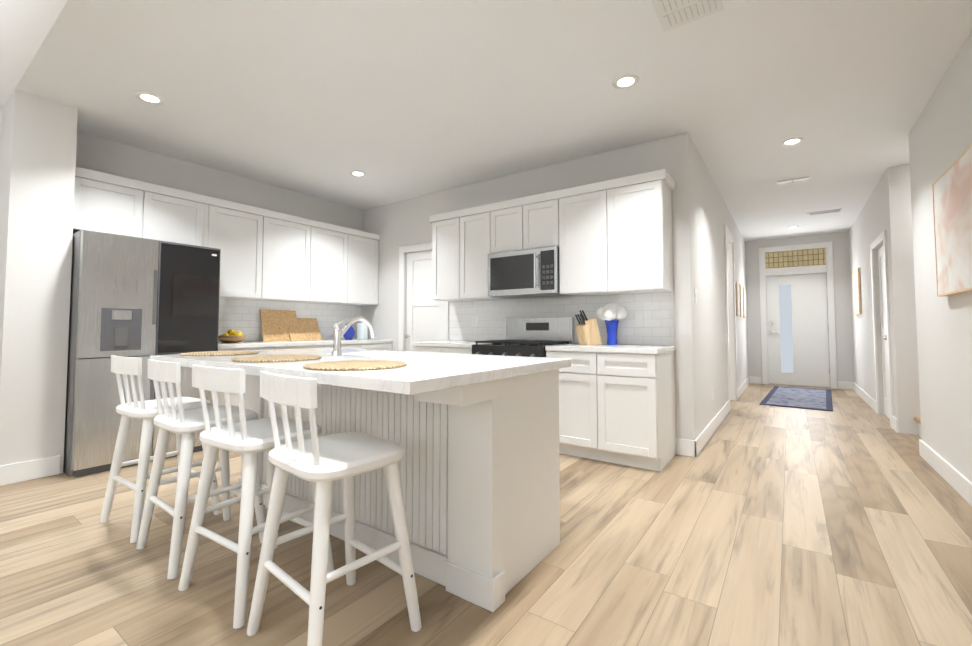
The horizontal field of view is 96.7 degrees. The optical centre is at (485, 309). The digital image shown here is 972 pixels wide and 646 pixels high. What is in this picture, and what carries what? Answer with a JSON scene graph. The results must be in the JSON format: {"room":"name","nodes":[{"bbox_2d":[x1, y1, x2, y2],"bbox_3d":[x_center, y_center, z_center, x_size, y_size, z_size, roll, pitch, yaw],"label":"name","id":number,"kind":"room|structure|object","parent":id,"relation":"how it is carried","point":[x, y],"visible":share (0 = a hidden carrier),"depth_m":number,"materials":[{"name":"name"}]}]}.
{"room":"kitchen","nodes":[
{"label":"kitchen","id":0,"kind":"room"},
{"bbox_2d":[0,89,77,473],"bbox_3d":[-3.420,-0.163,3.252,0.520,2.740,0.330,-2,-3,35],"label":"wall","id":1,"kind":"structure","parent":0,"point":[38,139],"depth_m":3.10,"materials":[{"name":"white paint"}]},
{"bbox_2d":[0,110,362,341],"bbox_3d":[-4.725,-2.446,2.047,0.120,7.200,10.420,-2,-3,35],"label":"wall","id":2,"kind":"structure","parent":0,"point":[99,154],"depth_m":4.45,"materials":[{"name":"white paint"}]},
{"bbox_2d":[73,167,156,239],"bbox_3d":[-3.237,-0.863,3.686,0.350,0.495,0.532,-2,-3,35],"label":"upper cabinet","id":3,"kind":"object","parent":2,"relation":"attached to","point":[103,202],"depth_m":3.59,"materials":[{"name":"white wood"}]},
{"bbox_2d":[153,185,204,246],"bbox_3d":[-2.998,-0.848,4.026,0.350,0.495,0.547,-2,-3,35],"label":"upper cabinet","id":4,"kind":"object","parent":2,"relation":"attached to","point":[178,215],"depth_m":3.98,"materials":[{"name":"white wood"}]},
{"bbox_2d":[205,196,272,299],"bbox_3d":[-2.662,-0.597,4.493,0.350,0.958,0.622,-2,-3,35],"label":"upper cabinet","id":5,"kind":"object","parent":2,"relation":"attached to","point":[267,255],"depth_m":4.42,"materials":[{"name":"white wood"}]},
{"bbox_2d":[257,211,316,302],"bbox_3d":[-2.358,-0.578,4.926,0.350,0.958,0.684,-2,-3,35],"label":"upper cabinet","id":6,"kind":"object","parent":2,"relation":"attached to","point":[293,241],"depth_m":4.89,"materials":[{"name":"white wood"}]},
{"bbox_2d":[218,298,361,341],"bbox_3d":[-2.365,0.143,5.187,0.008,0.461,2.148,-2,-3,35],"label":"backsplash","id":7,"kind":"structure","parent":2,"relation":"attached to","point":[242,316],"depth_m":4.98,"materials":[{"name":"tile"}]},
{"bbox_2d":[317,221,352,304],"bbox_3d":[-2.048,-0.559,5.367,0.350,0.958,0.644,-2,-3,35],"label":"upper cabinet","id":8,"kind":"object","parent":2,"relation":"attached to","point":[334,242],"depth_m":5.33,"materials":[{"name":"white wood"}]},
{"bbox_2d":[345,229,379,305],"bbox_3d":[-1.770,-0.543,5.762,0.350,0.958,0.570,-2,-3,35],"label":"upper cabinet","id":9,"kind":"object","parent":2,"relation":"attached to","point":[365,244],"depth_m":5.72,"materials":[{"name":"white wood"}]},
{"bbox_2d":[0,383,971,645],"bbox_3d":[-0.963,1.272,3.573,13.200,0.100,17.900,-2,-3,35],"label":"floor","id":10,"kind":"structure","parent":0,"point":[846,521],"depth_m":1.95,"materials":[{"name":"brown wood"}]},
{"bbox_2d":[63,230,220,476],"bbox_3d":[-2.946,0.336,3.677,0.742,1.780,0.930,-2,-3,35],"label":"fridge","id":11,"kind":"object","parent":10,"relation":"on","point":[144,299],"visible":0.69,"depth_m":3.31,"materials":[{"name":"silver metal"}]},
{"bbox_2d":[100,355,220,542],"bbox_3d":[-1.827,0.718,2.454,0.473,0.918,0.444,-2,-3,35],"label":"stool","id":12,"kind":"object","parent":10,"relation":"on","point":[144,410],"visible":0.75,"depth_m":2.31,"materials":[{"name":"white wood"}]},
{"bbox_2d":[136,359,265,578],"bbox_3d":[-1.393,0.705,2.149,0.469,0.918,0.442,-2,-3,35],"label":"stool","id":13,"kind":"object","parent":10,"relation":"on","point":[187,424],"visible":0.94,"depth_m":2.04,"materials":[{"name":"white wood"}]},
{"bbox_2d":[217,347,280,406],"bbox_3d":[-2.547,0.818,4.353,0.630,0.874,0.622,-2,-3,35],"label":"base cabinet","id":14,"kind":"object","parent":10,"relation":"on","point":[220,395],"depth_m":4.07,"materials":[{"name":"white wood"}]},
{"bbox_2d":[218,339,392,346],"bbox_3d":[-2.106,0.388,4.994,0.638,0.040,2.148,-2,-3,35],"label":"countertop","id":15,"kind":"structure","parent":14,"relation":"on","point":[263,343],"depth_m":4.77,"materials":[{"name":"white stone"}]},
{"bbox_2d":[218,329,246,342],"bbox_3d":[-2.573,0.271,4.369,0.280,0.139,0.280,-2,-3,35],"label":"fruit bowl","id":16,"kind":"object","parent":15,"relation":"on","point":[231,336],"visible":0.96,"depth_m":4.30,"materials":[{"name":"brown wood"}]},
{"bbox_2d":[260,309,321,340],"bbox_3d":[-2.298,0.192,5.127,0.153,0.360,0.710,-2,-3,35],"label":"cutting boards","id":17,"kind":"object","parent":15,"relation":"on","point":[282,325],"visible":0.98,"depth_m":5.07,"materials":[{"name":"brown wood"}]},
{"bbox_2d":[343,323,354,339],"bbox_3d":[-1.775,0.280,5.593,0.160,0.225,0.160,-2,-3,35],"label":"ginger jar","id":18,"kind":"object","parent":15,"relation":"on","point":[349,334],"visible":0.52,"depth_m":5.54,"materials":[{"name":"blue ceramic"}]},
{"bbox_2d":[357,321,367,338],"bbox_3d":[-1.659,0.276,5.793,0.140,0.250,0.140,-2,-3,35],"label":"canister","id":19,"kind":"object","parent":15,"relation":"on","point":[362,329],"visible":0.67,"depth_m":5.73,"materials":[{"name":"white ceramic"}]},
{"bbox_2d":[178,364,333,628],"bbox_3d":[-0.959,0.692,1.846,0.477,0.918,0.448,-2,-3,35],"label":"stool","id":20,"kind":"object","parent":10,"relation":"on","point":[250,440],"visible":0.67,"depth_m":1.70,"materials":[{"name":"white wood"}]},
{"bbox_2d":[281,343,328,349],"bbox_3d":[-2.243,0.836,4.786,0.630,0.874,0.684,-2,-3,35],"label":"base cabinet","id":21,"kind":"object","parent":10,"relation":"on","point":[287,345],"depth_m":4.66,"materials":[{"name":"white wood"}]},
{"bbox_2d":[247,371,421,645],"bbox_3d":[-0.536,0.679,1.544,0.458,0.918,0.436,-2,-3,41],"label":"stool","id":22,"kind":"object","parent":10,"relation":"on","point":[324,462],"visible":1,"depth_m":1.48,"materials":[{"name":"white wood"}]},
{"bbox_2d":[329,343,364,348],"bbox_3d":[-1.933,0.855,5.227,0.630,0.874,0.644,-2,-3,35],"label":"base cabinet","id":23,"kind":"object","parent":10,"relation":"on","point":[343,345],"depth_m":5.16,"materials":[{"name":"white wood"}]},
{"bbox_2d":[365,343,391,350],"bbox_3d":[-1.655,0.872,5.622,0.630,0.874,0.570,-2,-3,35],"label":"base cabinet","id":24,"kind":"object","parent":10,"relation":"on","point":[376,344],"depth_m":5.51,"materials":[{"name":"white wood"}]},
{"bbox_2d":[237,368,559,611],"bbox_3d":[-0.653,0.734,2.389,1.975,0.874,0.795,-2,-3,35],"label":"kitchen island","id":25,"kind":"object","parent":10,"relation":"on","point":[475,437],"depth_m":1.87,"materials":[{"name":"white wood"}]},
{"bbox_2d":[150,348,385,367],"bbox_3d":[-1.277,0.289,2.676,0.676,0.040,1.125,-2,-3,35],"label":"island countertop","id":26,"kind":"structure","parent":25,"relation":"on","point":[186,361],"depth_m":2.49,"materials":[{"name":"white stone"}]},
{"bbox_2d":[179,351,258,355],"bbox_3d":[-1.548,0.257,2.523,0.400,0.010,0.400,-2,-3,35],"label":"placemat","id":27,"kind":"object","parent":26,"relation":"on","point":[217,353],"visible":1,"depth_m":2.42,"materials":[{"name":"beige wicker"}]},
{"bbox_2d":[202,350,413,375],"bbox_3d":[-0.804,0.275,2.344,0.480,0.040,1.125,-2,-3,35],"label":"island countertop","id":28,"kind":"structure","parent":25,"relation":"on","point":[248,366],"depth_m":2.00,"materials":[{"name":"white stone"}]},
{"bbox_2d":[231,355,321,361],"bbox_3d":[-1.017,0.239,2.113,0.400,0.010,0.400,-2,-3,35],"label":"placemat","id":29,"kind":"object","parent":28,"relation":"on","point":[276,358],"visible":1,"depth_m":2.03,"materials":[{"name":"beige wicker"}]},
{"bbox_2d":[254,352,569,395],"bbox_3d":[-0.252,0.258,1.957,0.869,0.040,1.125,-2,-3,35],"label":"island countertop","id":30,"kind":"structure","parent":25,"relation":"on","point":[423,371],"depth_m":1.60,"materials":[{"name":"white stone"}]},
{"bbox_2d":[303,360,406,370],"bbox_3d":[-0.521,0.223,1.741,0.400,0.010,0.400,-2,-3,35],"label":"placemat","id":31,"kind":"object","parent":30,"relation":"on","point":[350,365],"visible":1,"depth_m":1.66,"materials":[{"name":"beige wicker"}]},
{"bbox_2d":[412,341,491,353],"bbox_3d":[-0.274,0.809,4.612,0.808,0.914,0.638,-2,-3,35],"label":"base cabinet","id":32,"kind":"object","parent":10,"relation":"on","point":[460,347],"visible":0.17,"depth_m":4.38,"materials":[{"name":"white wood"}]},
{"bbox_2d":[472,317,574,356],"bbox_3d":[0.343,0.660,4.119,0.760,1.170,0.734,-2,-3,35],"label":"range","id":33,"kind":"object","parent":10,"relation":"on","point":[529,337],"visible":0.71,"depth_m":4.22,"materials":[{"name":"silver metal"}]},
{"bbox_2d":[545,344,675,471],"bbox_3d":[1.065,0.769,3.671,0.918,0.914,0.638,-2,-3,35],"label":"base cabinet","id":34,"kind":"object","parent":10,"relation":"on","point":[617,404],"visible":0.81,"depth_m":3.38,"materials":[{"name":"white wood"}]},
{"bbox_2d":[575,310,601,344],"bbox_3d":[0.916,0.165,3.886,0.249,0.309,0.100,1,-3,-30],"label":"knife block","id":35,"kind":"object","parent":34,"relation":"on","point":[587,331],"visible":1,"depth_m":3.85,"materials":[{"name":"brown wood"}]},
{"bbox_2d":[597,303,626,344],"bbox_3d":[1.127,0.131,3.864,0.262,0.375,0.227,-2,-3,35],"label":"vase","id":36,"kind":"object","parent":34,"relation":"on","point":[608,313],"visible":1,"depth_m":3.82,"materials":[{"name":"blue ceramic"}]},
{"bbox_2d":[759,386,832,410],"bbox_3d":[4.833,1.347,6.674,0.800,0.012,2.340,-2,-3,38],"label":"rug","id":37,"kind":"object","parent":10,"relation":"on","point":[805,398],"visible":1,"depth_m":6.44,"materials":[{"name":"blue fabric"}]},
{"bbox_2d":[914,417,920,436],"bbox_3d":[4.559,0.771,3.570,1.335,0.900,0.946,-2,-3,35],"label":"stairs","id":38,"kind":"structure","parent":10,"relation":"on","point":[917,420],"depth_m":4.23,"materials":[{"name":"white wood"}]},
{"bbox_2d":[0,0,971,241],"bbox_3d":[-0.018,-3.732,2.277,7.620,4.308,16.360,-2,-3,35],"label":"ceiling","id":39,"kind":"structure","parent":0,"point":[397,100],"depth_m":2.98,"materials":[{"name":"white paint"}]},
{"bbox_2d":[135,91,164,104],"bbox_3d":[-2.447,-1.535,3.146,0.174,0.008,0.174,0,-2,8],"label":"recessed light","id":40,"kind":"object","parent":39,"relation":"in","point":[147,97],"depth_m":3.14,"materials":[{"name":"white"}]},
{"bbox_2d":[350,171,365,176],"bbox_3d":[-1.388,-1.469,4.686,0.174,0.008,0.174,-1,-3,26],"label":"recessed light","id":41,"kind":"object","parent":39,"relation":"in","point":[354,173],"depth_m":4.68,"materials":[{"name":"white"}]},
{"bbox_2d":[612,74,638,89],"bbox_3d":[0.949,-1.544,2.935,0.174,0.008,0.174,0,-2,8],"label":"recessed light","id":42,"kind":"object","parent":39,"relation":"in","point":[625,81],"depth_m":2.93,"materials":[{"name":"white"}]},
{"bbox_2d":[651,0,722,31],"bbox_3d":[1.037,-1.568,2.225,0.290,0.015,0.290,-2,-3,35],"label":"ceiling vent","id":43,"kind":"object","parent":39,"relation":"in","point":[672,14],"depth_m":2.26,"materials":[{"name":"white metal"}]},
{"bbox_2d":[780,137,803,145],"bbox_3d":[2.751,-1.503,3.881,0.174,0.008,0.174,0,-2,8],"label":"recessed light","id":44,"kind":"object","parent":39,"relation":"in","point":[792,141],"depth_m":3.87,"materials":[{"name":"white plastic"}]},
{"bbox_2d":[777,176,808,184],"bbox_3d":[3.477,-1.456,4.896,0.300,0.014,0.100,-2,-3,35],"label":"ceiling vent","id":45,"kind":"object","parent":39,"relation":"in","point":[803,178],"depth_m":4.87,"materials":[{"name":"white metal"}]},
{"bbox_2d":[806,209,841,215],"bbox_3d":[4.872,-1.399,6.238,0.400,0.013,0.140,-2,-3,35],"label":"ceiling vent","id":46,"kind":"object","parent":39,"relation":"in","point":[836,210],"depth_m":6.22,"materials":[{"name":"white metal"}]},
{"bbox_2d":[362,132,696,439],"bbox_3d":[0.024,-0.092,4.907,4.250,2.740,0.120,-2,-3,35],"label":"wall","id":47,"kind":"structure","parent":0,"point":[395,226],"depth_m":4.28,"materials":[{"name":"white paint"}]},
{"bbox_2d":[404,250,442,351],"bbox_3d":[-0.777,0.277,5.395,0.664,2.028,0.116,-2,-3,35],"label":"door","id":48,"kind":"structure","parent":47,"relation":"attached to","point":[424,316],"depth_m":5.48,"materials":[{"name":"white wood"}]},
{"bbox_2d":[398,242,448,350],"bbox_3d":[-0.789,0.235,5.380,0.840,2.125,0.018,-2,-3,35],"label":"door frame","id":49,"kind":"structure","parent":47,"relation":"attached to","point":[424,246],"depth_m":5.58,"materials":[{"name":"white wood"}]},
{"bbox_2d":[430,209,465,301],"bbox_3d":[-0.321,-0.580,4.880,0.461,0.958,0.350,-2,-3,35],"label":"upper cabinet","id":50,"kind":"object","parent":47,"relation":"attached to","point":[449,228],"depth_m":4.73,"materials":[{"name":"white wood"}]},
{"bbox_2d":[466,204,507,300],"bbox_3d":[-0.045,-0.588,4.686,0.460,0.958,0.350,-2,-3,35],"label":"upper cabinet","id":51,"kind":"object","parent":47,"relation":"attached to","point":[477,218],"depth_m":4.51,"materials":[{"name":"white wood"}]},
{"bbox_2d":[490,196,529,253],"bbox_3d":[0.325,-0.821,4.436,0.445,0.515,0.350,-2,-3,35],"label":"upper cabinet","id":52,"kind":"object","parent":47,"relation":"attached to","point":[509,219],"depth_m":4.29,"materials":[{"name":"white wood"}]},
{"bbox_2d":[488,246,569,297],"bbox_3d":[0.426,-0.347,4.280,0.760,0.425,0.456,-2,-3,35],"label":"microwave","id":53,"kind":"object","parent":52,"relation":"attached to","point":[525,273],"visible":0.98,"depth_m":4.12,"materials":[{"name":"silver metal"}]},
{"bbox_2d":[530,190,557,248],"bbox_3d":[0.587,-0.829,4.251,0.445,0.515,0.350,-2,-3,35],"label":"upper cabinet","id":54,"kind":"object","parent":47,"relation":"attached to","point":[544,206],"depth_m":4.07,"materials":[{"name":"white wood"}]},
{"bbox_2d":[450,292,673,345],"bbox_3d":[0.592,0.111,4.420,2.490,0.461,0.008,-2,-3,35],"label":"backsplash","id":55,"kind":"structure","parent":47,"relation":"attached to","point":[657,310],"depth_m":4.22,"materials":[{"name":"tile"}]},
{"bbox_2d":[558,179,625,295],"bbox_3d":[0.981,-0.619,3.966,0.516,0.958,0.350,-2,-3,35],"label":"upper cabinet","id":56,"kind":"object","parent":47,"relation":"attached to","point":[610,237],"depth_m":3.82,"materials":[{"name":"white wood"}]},
{"bbox_2d":[614,169,673,293],"bbox_3d":[1.301,-0.629,3.741,0.515,0.958,0.350,-2,-3,35],"label":"upper cabinet","id":57,"kind":"object","parent":47,"relation":"attached to","point":[643,247],"depth_m":3.57,"materials":[{"name":"white wood"}]},
{"bbox_2d":[691,139,748,436],"bbox_3d":[3.381,-0.042,6.091,0.120,2.740,5.680,-2,-3,35],"label":"wall","id":58,"kind":"structure","parent":0,"point":[711,216],"depth_m":4.58,"materials":[{"name":"white paint"}]},
{"bbox_2d":[0,376,971,505],"bbox_3d":[-0.670,1.110,2.518,5.800,0.135,16.100,-2,-3,35],"label":"baseboard","id":59,"kind":"structure","parent":58,"relation":"attached to","point":[953,477],"depth_m":3.15,"materials":[{"name":"white wood"}]},
{"bbox_2d":[694,288,696,302],"bbox_3d":[1.838,-0.120,3.784,0.010,0.120,0.070,-2,-3,35],"label":"light switch","id":60,"kind":"object","parent":58,"relation":"attached to","point":[695,290],"depth_m":3.77,"materials":[{"name":"white plastic"}]},
{"bbox_2d":[724,224,737,409],"bbox_3d":[3.371,0.114,6.055,0.138,2.425,1.050,-2,-3,35],"label":"door frame","id":61,"kind":"structure","parent":58,"relation":"attached to","point":[731,313],"depth_m":6.37,"materials":[{"name":"white wood"}]},
{"bbox_2d":[735,281,739,315],"bbox_3d":[3.953,-0.158,6.782,0.026,0.530,0.380,-2,-3,35],"label":"framed picture","id":62,"kind":"object","parent":58,"relation":"attached to","point":[737,292],"visible":1,"depth_m":6.65,"materials":[{"name":"brown wood"}]},
{"bbox_2d":[739,284,742,316],"bbox_3d":[4.286,-0.138,7.256,0.026,0.530,0.380,-2,-3,35],"label":"framed picture","id":63,"kind":"object","parent":58,"relation":"attached to","point":[741,299],"visible":0.96,"depth_m":7.14,"materials":[{"name":"brown wood"}]},
{"bbox_2d":[743,287,745,317],"bbox_3d":[4.620,-0.117,7.730,0.026,0.530,0.380,-2,-3,35],"label":"framed picture","id":64,"kind":"object","parent":58,"relation":"attached to","point":[744,304],"visible":0.96,"depth_m":7.62,"materials":[{"name":"brown wood"}]},
{"bbox_2d":[745,232,853,387],"bbox_3d":[6.342,0.021,7.565,3.270,2.740,0.140,-2,-3,35],"label":"wall","id":65,"kind":"structure","parent":0,"point":[843,317],"depth_m":7.68,"materials":[{"name":"white paint"}]},
{"bbox_2d":[765,248,829,386],"bbox_3d":[5.733,0.151,7.982,0.917,2.485,0.150,-2,-3,35],"label":"door","id":66,"kind":"structure","parent":65,"relation":"attached to","point":[797,331],"depth_m":7.96,"materials":[{"name":"white wood"}]},
{"bbox_2d":[759,242,837,388],"bbox_3d":[5.690,0.108,7.924,1.107,2.595,0.018,-2,-3,35],"label":"door frame","id":67,"kind":"structure","parent":65,"relation":"attached to","point":[828,268],"depth_m":7.88,"materials":[{"name":"white wood"}]},
{"bbox_2d":[848,31,971,481],"bbox_3d":[2.357,-2.510,0.542,1.600,7.200,16.100,-2,-3,35],"label":"wall","id":68,"kind":"structure","parent":0,"point":[931,345],"depth_m":3.46,"materials":[{"name":"white paint"}]},
{"bbox_2d":[852,268,861,314],"bbox_3d":[5.742,-0.262,6.690,0.031,0.690,0.700,-2,-3,35],"label":"framed artwork","id":69,"kind":"object","parent":68,"relation":"attached to","point":[857,300],"visible":1,"depth_m":6.55,"materials":[{"name":"brown wood"}]},
{"bbox_2d":[870,230,893,427],"bbox_3d":[4.604,0.221,5.036,0.018,2.125,0.990,-2,-3,35],"label":"door frame","id":70,"kind":"structure","parent":68,"relation":"attached to","point":[882,237],"depth_m":4.70,"materials":[{"name":"white wood"}]},
{"bbox_2d":[878,246,889,418],"bbox_3d":[4.631,0.260,5.015,0.122,2.028,0.814,-2,-3,35],"label":"door","id":71,"kind":"structure","parent":68,"relation":"attached to","point":[883,332],"depth_m":5.21,"materials":[{"name":"white wood"}]},
{"bbox_2d":[932,144,971,296],"bbox_3d":[2.800,-0.494,2.525,0.049,0.780,1.050,-2,-3,35],"label":"framed artwork","id":72,"kind":"object","parent":68,"relation":"attached to","point":[952,197],"visible":1,"depth_m":2.62,"materials":[{"name":"paper"}]}
]}

